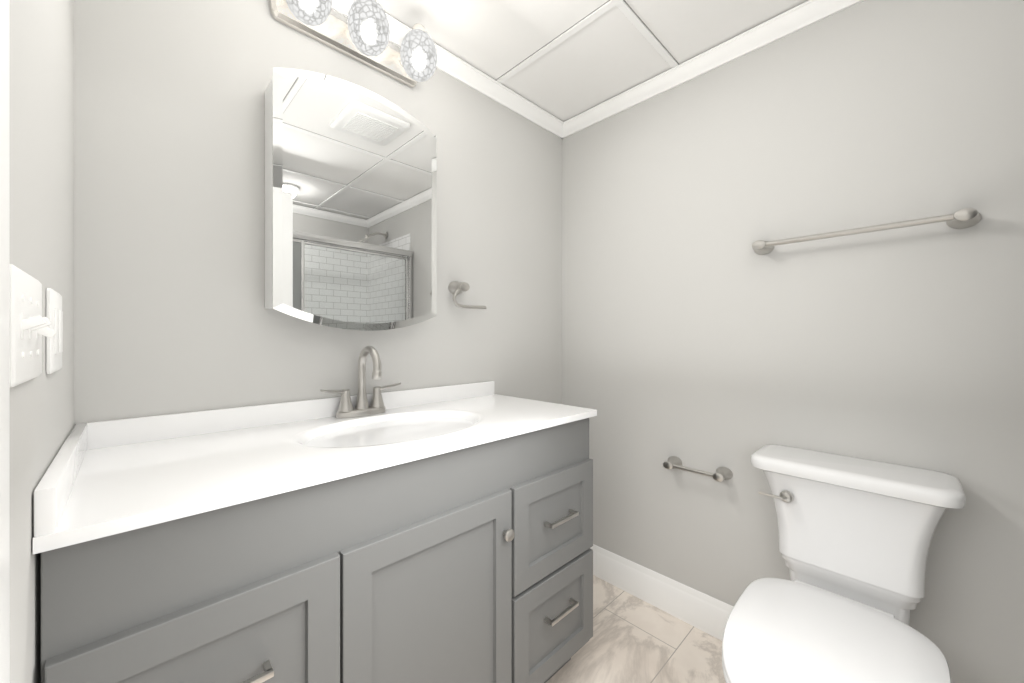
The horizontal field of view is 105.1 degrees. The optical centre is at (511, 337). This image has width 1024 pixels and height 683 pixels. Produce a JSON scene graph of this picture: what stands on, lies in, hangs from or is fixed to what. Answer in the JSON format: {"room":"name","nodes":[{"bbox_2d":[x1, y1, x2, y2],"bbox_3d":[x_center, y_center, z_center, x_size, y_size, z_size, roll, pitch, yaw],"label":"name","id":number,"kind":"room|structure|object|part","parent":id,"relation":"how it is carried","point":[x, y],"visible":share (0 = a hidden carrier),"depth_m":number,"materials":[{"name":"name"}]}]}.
{"room":"bathroom","nodes":[
{"label":"bathroom","id":0,"kind":"room"},
{"bbox_2d":[10,0,73,682],"bbox_3d":[-0.102,-0.024,-0.090,0.100,2.340,2.554,0,0,-44],"label":"wall","id":1,"kind":"structure","parent":0,"point":[42,169],"depth_m":0.52,"materials":[{"name":"grey paint"}]},
{"bbox_2d":[0,0,9,682],"bbox_3d":[-0.116,0.096,0.002,0.010,2.100,0.965,0,0,-44],"label":"door frame","id":2,"kind":"structure","parent":1,"relation":"attached to","point":[4,341],"depth_m":0.34,"materials":[{"name":"white wood"}]},
{"bbox_2d":[10,264,57,386],"bbox_3d":[-0.540,-0.011,0.446,0.022,0.121,0.167,0,0,-44],"label":"switch plate","id":3,"kind":"object","parent":1,"relation":"attached to","point":[29,323],"visible":0.98,"depth_m":0.41,"materials":[{"name":"white plastic"}]},
{"bbox_2d":[46,288,62,373],"bbox_3d":[-0.709,-0.009,0.610,0.008,0.125,0.118,0,0,-44],"label":"plate","id":4,"kind":"object","parent":1,"relation":"attached to","point":[54,344],"visible":0.94,"depth_m":0.58,"materials":[{"name":"white plastic"}]},
{"bbox_2d":[74,0,561,425],"bbox_3d":[-0.383,-0.024,1.490,1.904,2.340,0.100,0,0,-44],"label":"wall","id":5,"kind":"structure","parent":0,"point":[172,314],"depth_m":1.06,"materials":[{"name":"grey paint"}]},
{"bbox_2d":[265,68,436,330],"bbox_3d":[-0.483,-0.390,1.238,0.502,0.738,0.118,0,0,-44],"label":"medicine cabinet","id":6,"kind":"object","parent":5,"relation":"attached to","point":[350,206],"visible":1,"depth_m":1.15,"materials":[{"name":"white metal"}]},
{"bbox_2d":[270,0,436,87],"bbox_3d":[-0.457,-0.956,1.215,0.470,0.184,0.187,0,0,-44],"label":"sconce","id":7,"kind":"object","parent":5,"relation":"attached to","point":[362,34],"visible":1,"depth_m":1.20,"materials":[{"name":"silver metal"}]},
{"bbox_2d":[331,0,562,138],"bbox_3d":[-0.332,-1.064,1.441,1.590,0.057,0.042,0,0,-44],"label":"crown molding","id":8,"kind":"structure","parent":5,"relation":"attached to","point":[448,63],"depth_m":1.62,"materials":[{"name":"white wood"}]},
{"bbox_2d":[448,281,486,308],"bbox_3d":[-0.177,-0.170,1.573,0.165,0.110,0.064,0,0,-44],"label":"towel ring","id":9,"kind":"object","parent":5,"relation":"attached to","point":[455,288],"visible":1,"depth_m":1.54,"materials":[{"name":"silver metal"}]},
{"bbox_2d":[377,0,807,121],"bbox_3d":[0.543,-1.147,0.539,1.904,0.095,2.754,0,0,-44],"label":"ceiling","id":10,"kind":"structure","parent":0,"point":[609,54],"depth_m":1.43,"materials":[{"name":"white paint"}]},
{"bbox_2d":[496,0,678,82],"bbox_3d":[0.543,-1.096,0.539,1.704,0.007,2.554,0,0,-44],"label":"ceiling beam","id":11,"kind":"structure","parent":10,"relation":"attached to","point":[633,18],"depth_m":1.42,"materials":[{"name":"white"}]},
{"bbox_2d":[546,575,725,682],"bbox_3d":[0.543,1.196,0.539,1.904,0.100,2.754,0,0,-44],"label":"floor","id":12,"kind":"structure","parent":0,"point":[633,639],"depth_m":1.44,"materials":[{"name":"tile"}]},
{"bbox_2d":[33,346,596,682],"bbox_3d":[-0.325,0.586,1.089,1.224,1.120,0.552,0,0,-44],"label":"bathroom vanity","id":13,"kind":"object","parent":12,"relation":"on","point":[440,534],"visible":1,"depth_m":0.81,"materials":[{"name":"grey wood"}]},
{"bbox_2d":[33,380,596,554],"bbox_3d":[-0.333,0.281,1.097,1.224,0.187,0.528,0,0,-44],"label":"countertop","id":14,"kind":"structure","parent":13,"relation":"on","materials":[{"name":"white stone"}]},
{"bbox_2d":[320,346,401,418],"bbox_3d":[-0.448,0.136,1.221,0.260,0.220,0.149,0,0,-44],"label":"faucet","id":15,"kind":"object","parent":14,"relation":"on","point":[378,404],"depth_m":1.24,"materials":[{"name":"silver metal"}]},
{"bbox_2d":[722,444,965,682],"bbox_3d":[0.780,0.757,0.956,0.772,0.778,0.452,0,0,-44],"label":"toilet","id":16,"kind":"object","parent":12,"relation":"on","point":[855,534],"visible":1,"depth_m":1.02,"materials":[{"name":"white ceramic"}]},
{"bbox_3d":[0.705,0.724,0.883,0.562,0.039,0.390,0,0,-44],"label":"seat","id":17,"kind":"part","parent":16,"relation":"part of","materials":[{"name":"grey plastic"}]},
{"bbox_3d":[0.974,0.564,1.145,0.230,0.394,0.452,0,0,-44],"label":"tank","id":18,"kind":"part","parent":16,"relation":"part of","materials":[{"name":"white ceramic"}]},
{"bbox_2d":[562,0,1023,682],"bbox_3d":[1.189,-0.024,1.169,0.100,2.340,2.554,0,0,-44],"label":"wall","id":19,"kind":"structure","parent":0,"point":[698,332],"depth_m":1.29,"materials":[{"name":"grey paint"}]},
{"bbox_2d":[590,544,732,640],"bbox_3d":[0.858,1.076,1.426,0.015,0.140,1.724,0,0,-44],"label":"baseboard","id":20,"kind":"structure","parent":19,"relation":"attached to","point":[708,614],"depth_m":1.62,"materials":[{"name":"white wood"}]},
{"bbox_2d":[663,456,732,481],"bbox_3d":[0.714,0.514,1.530,0.074,0.046,0.247,0,0,-44],"label":"paper holder","id":21,"kind":"object","parent":19,"relation":"attached to","point":[721,474],"visible":1,"depth_m":1.50,"materials":[{"name":"silver metal"}]},
{"bbox_2d":[563,0,863,138],"bbox_3d":[1.138,-1.064,1.120,0.042,0.057,2.554,0,0,-44],"label":"crown molding","id":22,"kind":"structure","parent":19,"relation":"attached to","point":[796,19],"depth_m":1.49,"materials":[{"name":"white wood"}]},
{"bbox_2d":[752,208,980,254],"bbox_3d":[1.034,-0.319,1.204,0.070,0.048,0.530,0,0,-44],"label":"bar","id":23,"kind":"object","parent":19,"relation":"attached to","point":[965,218],"visible":1,"depth_m":1.12,"materials":[{"name":"silver metal"}]}
]}

